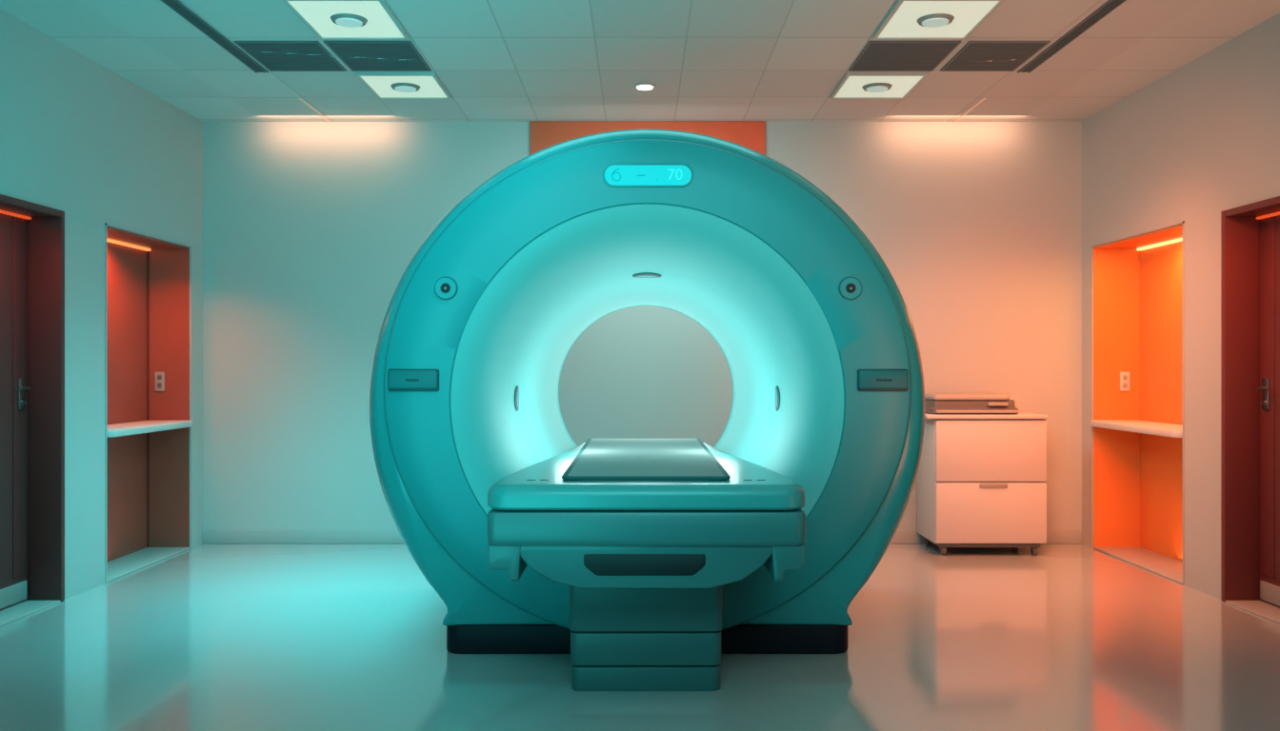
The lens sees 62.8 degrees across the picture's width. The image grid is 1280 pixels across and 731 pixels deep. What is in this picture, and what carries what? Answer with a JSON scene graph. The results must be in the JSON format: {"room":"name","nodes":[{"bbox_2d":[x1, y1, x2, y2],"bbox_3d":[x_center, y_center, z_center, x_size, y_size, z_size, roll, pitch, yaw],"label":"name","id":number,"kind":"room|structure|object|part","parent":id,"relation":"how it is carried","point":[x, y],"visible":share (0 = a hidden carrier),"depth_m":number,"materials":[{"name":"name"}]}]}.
{"room":"radiology room","nodes":[
{"label":"radiology room","id":0,"kind":"room"},
{"bbox_2d":[0,9,202,599],"bbox_3d":[-2.991,-0.211,2.480,0.340,2.723,8.560,0,0,0],"label":"wall","id":1,"kind":"structure","parent":0,"point":[80,139],"depth_m":5.36,"materials":[{"name":"paint"}]},
{"bbox_2d":[0,194,64,626],"bbox_3d":[-2.915,0.198,4.610,0.212,1.904,1.018,0,0,0],"label":"door","id":2,"kind":"structure","parent":1,"relation":"in","point":[31,234],"depth_m":5.08,"materials":[{"name":"red wood"}]},
{"bbox_3d":[-2.969,1.085,4.610,0.007,0.090,0.920,0,0,0],"label":"kick plate","id":3,"kind":"part","parent":2,"relation":"part of","materials":[{"name":"grey plastic"}]},
{"bbox_3d":[-2.942,0.135,4.984,0.049,0.150,0.110,0,0,0],"label":"handle","id":4,"kind":"part","parent":2,"relation":"part of","materials":[{"name":"metal"}]},
{"bbox_2d":[106,238,150,251],"bbox_3d":[-3.067,-0.723,6.047,0.026,0.015,0.994,0,0,0],"label":"led strip","id":5,"kind":"object","parent":1,"relation":"attached to","point":[108,240],"visible":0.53,"depth_m":6.26,"materials":[{"name":"plastic"}]},
{"bbox_2d":[104,222,191,583],"bbox_3d":[-2.957,0.200,6.052,0.284,1.901,1.056,0,0,0],"label":"wall niche","id":6,"kind":"object","parent":1,"relation":"attached to","point":[148,294],"depth_m":6.49,"materials":[{"name":"orange paint"}]},
{"bbox_3d":[-3.091,0.203,6.052,0.015,1.895,1.044,0,0,0],"label":"panel","id":7,"kind":"part","parent":6,"relation":"part of","materials":[{"name":"paint"}]},
{"bbox_3d":[-2.954,-0.738,6.052,0.259,0.013,1.020,0,0,0],"label":"panel","id":8,"kind":"part","parent":6,"relation":"part of","materials":[{"name":"paint"}]},
{"bbox_3d":[-2.954,0.203,6.568,0.259,1.891,0.012,0,0,0],"label":"panel","id":9,"kind":"part","parent":6,"relation":"part of","materials":[{"name":"paint"}]},
{"bbox_2d":[106,420,192,438],"bbox_3d":[-2.934,0.362,6.052,0.296,0.040,1.016,0,0,0],"label":"wall shelf","id":10,"kind":"object","parent":1,"relation":"attached to","point":[149,426],"visible":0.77,"depth_m":6.02,"materials":[{"name":"white laminate"}]},
{"bbox_2d":[155,372,164,391],"bbox_3d":[-3.006,0.100,6.556,0.060,0.120,0.010,0,0,0],"label":"wall socket","id":11,"kind":"object","parent":1,"relation":"attached to","point":[159,376],"visible":1,"depth_m":6.55,"materials":[{"name":"grey plastic"}]},
{"bbox_2d":[0,543,1279,730],"bbox_3d":[0.015,1.200,2.480,6.352,0.100,8.760,0,0,0],"label":"floor","id":12,"kind":"structure","parent":0,"point":[204,637],"depth_m":4.04,"materials":[{"name":"grey tile"}]},
{"bbox_2d":[487,439,805,691],"bbox_3d":[0.021,0.762,4.415,1.051,0.775,2.030,0,0,0],"label":"table","id":13,"kind":"object","parent":12,"relation":"on","point":[646,537],"visible":1,"depth_m":3.43,"materials":[{"name":"teal plastic"}]},
{"bbox_3d":[0.021,1.108,3.888,0.528,0.084,0.385,0,0,0],"label":"pedestal panel","id":14,"kind":"part","parent":13,"relation":"part of","materials":[{"name":"teal plastic"}]},
{"bbox_3d":[0.021,1.002,3.886,0.536,0.114,0.388,0,0,0],"label":"pedestal panel","id":15,"kind":"part","parent":13,"relation":"part of","materials":[{"name":"teal plastic"}]},
{"bbox_3d":[0.021,0.824,3.885,0.544,0.228,0.390,0,0,0],"label":"pedestal panel","id":16,"kind":"part","parent":13,"relation":"part of","materials":[{"name":"teal plastic"}]},
{"bbox_2d":[369,128,925,654],"bbox_3d":[0.030,0.088,4.786,2.283,2.123,1.344,0,0,0],"label":"scanner","id":17,"kind":"object","parent":12,"relation":"on","point":[814,332],"visible":0.74,"depth_m":4.16,"materials":[{"name":"teal plastic"}]},
{"bbox_3d":[-0.894,0.054,4.126,0.190,0.072,0.012,0,0,0],"label":"label plate","id":18,"kind":"part","parent":17,"relation":"part of","materials":[{"name":"teal plastic"}]},
{"bbox_3d":[0.958,0.054,4.126,0.190,0.072,0.012,0,0,0],"label":"label plate","id":19,"kind":"part","parent":17,"relation":"part of","materials":[{"name":"teal plastic"}]},
{"bbox_2d":[917,412,1047,555],"bbox_3d":[2.087,0.724,6.514,0.728,0.852,0.452,0,0,0],"label":"base cabinet","id":20,"kind":"object","parent":12,"relation":"on","point":[982,478],"visible":0.98,"depth_m":6.30,"materials":[{"name":"laminate"}]},
{"bbox_2d":[924,412,1047,419],"bbox_3d":[2.087,0.310,6.514,0.728,0.024,0.452,0,0,0],"label":"countertop","id":21,"kind":"structure","parent":20,"relation":"on","point":[1021,415],"depth_m":6.29,"materials":[{"name":"laminate"}]},
{"bbox_2d":[924,393,1019,414],"bbox_3d":[2.040,0.235,6.508,0.530,0.123,0.345,0,0,0],"label":"scanner","id":22,"kind":"object","parent":21,"relation":"on","point":[935,403],"visible":0.9,"depth_m":6.38,"materials":[{"name":"grey plastic"}]},
{"bbox_3d":[2.021,0.193,6.520,0.468,0.038,0.300,0,0,0],"label":"lid","id":23,"kind":"part","parent":22,"relation":"part of","materials":[{"name":"grey plastic"}]},
{"bbox_2d":[935,410,1019,413],"bbox_3d":[2.045,0.279,6.367,0.500,0.018,0.065,0,0,0],"label":"tray","id":24,"kind":"object","parent":22,"relation":"on","point":[936,411],"depth_m":6.34,"materials":[{"name":"grey plastic"}]},
{"bbox_3d":[2.175,0.235,6.366,0.120,0.020,0.028,0,0,0],"label":"control panel","id":25,"kind":"part","parent":22,"relation":"part of","materials":[{"name":"grey plastic"}]},
{"bbox_3d":[2.115,0.888,6.311,0.665,0.363,0.022,0,0,0],"label":"drawer","id":26,"kind":"part","parent":20,"relation":"part of","materials":[{"name":"laminate"}]},
{"bbox_3d":[2.115,0.514,6.311,0.665,0.368,0.022,0,0,0],"label":"drawer","id":27,"kind":"part","parent":20,"relation":"part of","materials":[{"name":"laminate"}]},
{"bbox_3d":[2.125,0.720,6.296,0.170,0.024,0.009,0,0,0],"label":"handle","id":28,"kind":"part","parent":20,"relation":"part of","materials":[{"name":"grey plastic"}]},
{"bbox_2d":[0,0,1279,121],"bbox_3d":[0.015,-1.623,2.480,6.352,0.100,8.760,0,0,0],"label":"ceiling","id":29,"kind":"structure","parent":0,"point":[497,60],"depth_m":5.35,"materials":[{"name":"tile"}]},
{"bbox_2d":[160,0,268,73],"bbox_3d":[-2.020,-1.569,3.800,0.068,0.008,3.600,0,0,0],"label":"ceiling vent","id":30,"kind":"object","parent":29,"relation":"in","point":[176,6],"visible":1,"depth_m":4.96,"materials":[{"name":"black metal"}]},
{"bbox_2d":[234,40,346,71],"bbox_3d":[-1.762,-1.569,5.320,0.405,0.008,0.500,0,0,0],"label":"ceiling vent","id":31,"kind":"object","parent":29,"relation":"in","point":[273,55],"visible":1,"depth_m":5.29,"materials":[{"name":"black metal"}]},
{"bbox_2d":[298,98,330,121],"bbox_3d":[-2.000,-1.571,6.445,0.014,0.004,0.590,0,0,0],"label":"track","id":32,"kind":"object","parent":29,"relation":"attached to","point":[302,100],"visible":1,"depth_m":6.43,"materials":[{"name":"white metal"}]},
{"bbox_2d":[281,0,409,39],"bbox_3d":[-1.315,-1.560,4.735,0.430,0.026,0.550,0,0,0],"label":"recessed light","id":33,"kind":"object","parent":29,"relation":"in","point":[327,19],"visible":1,"depth_m":4.71,"materials":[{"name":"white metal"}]},
{"bbox_2d":[323,40,431,71],"bbox_3d":[-1.320,-1.569,5.320,0.420,0.008,0.500,0,0,0],"label":"ceiling vent","id":34,"kind":"object","parent":29,"relation":"in","point":[357,55],"visible":1,"depth_m":5.29,"materials":[{"name":"black metal"}]},
{"bbox_2d":[355,72,452,99],"bbox_3d":[-1.315,-1.560,5.875,0.430,0.026,0.510,0,0,0],"label":"recessed light","id":35,"kind":"object","parent":29,"relation":"in","point":[383,85],"visible":1,"depth_m":5.83,"materials":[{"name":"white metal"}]},
{"bbox_2d":[360,76,446,97],"bbox_3d":[-1.315,-1.569,5.875,0.394,0.008,0.474,0,0,0],"label":"diffuser","id":36,"kind":"object","parent":35,"relation":"attached to","point":[379,86],"depth_m":5.84,"materials":[{"name":"white plastic"}]},
{"bbox_2d":[633,82,656,90],"bbox_3d":[0.027,-1.565,5.886,0.124,0.013,0.124,0,0,0],"label":"recessed light","id":37,"kind":"object","parent":29,"relation":"in","point":[641,86],"visible":1,"depth_m":5.86,"materials":[{"name":"white metal"}]},
{"bbox_3d":[0.027,-1.562,5.886,0.090,0.006,0.090,0,0,0],"label":"bulb","id":38,"kind":"part","parent":37,"relation":"part of","materials":[{"name":"white glass"}]},
{"bbox_2d":[829,72,928,99],"bbox_3d":[1.330,-1.560,5.875,0.440,0.026,0.510,0,0,0],"label":"recessed light","id":39,"kind":"object","parent":29,"relation":"in","point":[853,85],"visible":1,"depth_m":5.83,"materials":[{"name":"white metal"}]},
{"bbox_2d":[848,40,960,71],"bbox_3d":[1.333,-1.569,5.320,0.445,0.008,0.500,0,0,0],"label":"ceiling vent","id":40,"kind":"object","parent":29,"relation":"in","point":[876,55],"visible":1,"depth_m":5.29,"materials":[{"name":"black metal"}]},
{"bbox_2d":[872,0,1005,39],"bbox_3d":[1.335,-1.560,4.735,0.450,0.026,0.550,0,0,0],"label":"recessed light","id":41,"kind":"object","parent":29,"relation":"in","point":[908,19],"visible":1,"depth_m":4.71,"materials":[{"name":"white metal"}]},
{"bbox_2d":[954,98,986,121],"bbox_3d":[2.030,-1.571,6.445,0.014,0.004,0.590,0,0,0],"label":"track","id":42,"kind":"object","parent":29,"relation":"attached to","point":[981,101],"visible":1,"depth_m":6.42,"materials":[{"name":"white metal"}]},
{"bbox_2d":[940,40,1050,71],"bbox_3d":[1.790,-1.569,5.320,0.390,0.008,0.500,0,0,0],"label":"ceiling vent","id":43,"kind":"object","parent":29,"relation":"in","point":[974,55],"visible":1,"depth_m":5.29,"materials":[{"name":"black metal"}]},
{"bbox_2d":[1017,0,1126,73],"bbox_3d":[2.050,-1.569,3.800,0.068,0.008,3.600,0,0,0],"label":"ceiling vent","id":44,"kind":"object","parent":29,"relation":"in","point":[1109,6],"visible":1,"depth_m":4.96,"materials":[{"name":"black metal"}]},
{"bbox_2d":[202,121,1081,530],"bbox_3d":[0.015,-0.211,6.810,6.352,2.723,0.100,0,0,0],"label":"wall","id":45,"kind":"structure","parent":0,"point":[311,230],"depth_m":6.76,"materials":[{"name":"paint"}]},
{"bbox_2d":[202,530,1081,543],"bbox_3d":[0.015,1.105,6.756,5.670,0.089,0.008,0,0,0],"label":"baseboard","id":46,"kind":"structure","parent":45,"relation":"attached to","point":[209,536],"depth_m":6.75,"materials":[{"name":"paint"}]},
{"bbox_2d":[530,121,764,155],"bbox_3d":[0.049,-1.185,6.747,1.512,0.771,0.024,0,0,0],"label":"wall panel","id":47,"kind":"object","parent":45,"relation":"attached to","point":[750,135],"visible":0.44,"depth_m":6.74,"materials":[{"name":"orange paint"}]},
{"bbox_2d":[1081,13,1279,599],"bbox_3d":[3.021,-0.211,2.480,0.340,2.723,8.560,0,0,0],"label":"wall","id":48,"kind":"structure","parent":0,"point":[1201,141],"depth_m":5.37,"materials":[{"name":"paint"}]},
{"bbox_2d":[1120,372,1129,391],"bbox_3d":[3.047,0.100,6.582,0.060,0.120,0.010,0,0,0],"label":"wall socket","id":49,"kind":"object","parent":48,"relation":"attached to","point":[1124,376],"visible":1,"depth_m":6.58,"materials":[{"name":"white plastic"}]},
{"bbox_2d":[1090,420,1182,438],"bbox_3d":[2.979,0.362,6.045,0.326,0.040,1.082,0,0,0],"label":"wall shelf","id":50,"kind":"object","parent":48,"relation":"attached to","point":[1173,430],"visible":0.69,"depth_m":6.02,"materials":[{"name":"white laminate"}]},
{"bbox_2d":[1091,220,1184,585],"bbox_3d":[3.002,0.197,6.045,0.314,1.906,1.122,0,0,0],"label":"wall niche","id":51,"kind":"object","parent":48,"relation":"attached to","point":[1138,296],"depth_m":6.54,"materials":[{"name":"orange paint"}]},
{"bbox_3d":[2.999,0.200,6.594,0.289,1.896,0.012,0,0,0],"label":"panel","id":52,"kind":"part","parent":51,"relation":"part of","materials":[{"name":"orange paint"}]},
{"bbox_3d":[2.999,-0.743,6.045,0.289,0.013,1.086,0,0,0],"label":"panel","id":53,"kind":"part","parent":51,"relation":"part of","materials":[{"name":"paint"}]},
{"bbox_3d":[3.151,0.200,6.045,0.015,1.900,1.110,0,0,0],"label":"panel","id":54,"kind":"part","parent":51,"relation":"part of","materials":[{"name":"orange paint"}]},
{"bbox_2d":[1137,238,1182,250],"bbox_3d":[3.127,-0.728,6.040,0.026,0.015,1.060,0,0,0],"label":"led strip","id":55,"kind":"object","parent":48,"relation":"attached to","point":[1179,239],"visible":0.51,"depth_m":6.26,"materials":[{"name":"yellow plastic"}]},
{"bbox_2d":[1220,196,1279,624],"bbox_3d":[2.947,0.198,4.610,0.217,1.904,1.018,0,0,0],"label":"door","id":56,"kind":"structure","parent":48,"relation":"in","point":[1250,232],"depth_m":5.08,"materials":[{"name":"red wood"}]},
{"bbox_3d":[2.978,0.135,4.984,0.049,0.150,0.110,0,0,0],"label":"handle","id":57,"kind":"part","parent":56,"relation":"part of","materials":[{"name":"metal"}]},
{"bbox_3d":[3.003,1.085,4.610,0.007,0.090,0.920,0,0,0],"label":"kick plate","id":58,"kind":"part","parent":56,"relation":"part of","materials":[{"name":"grey plastic"}]}
]}

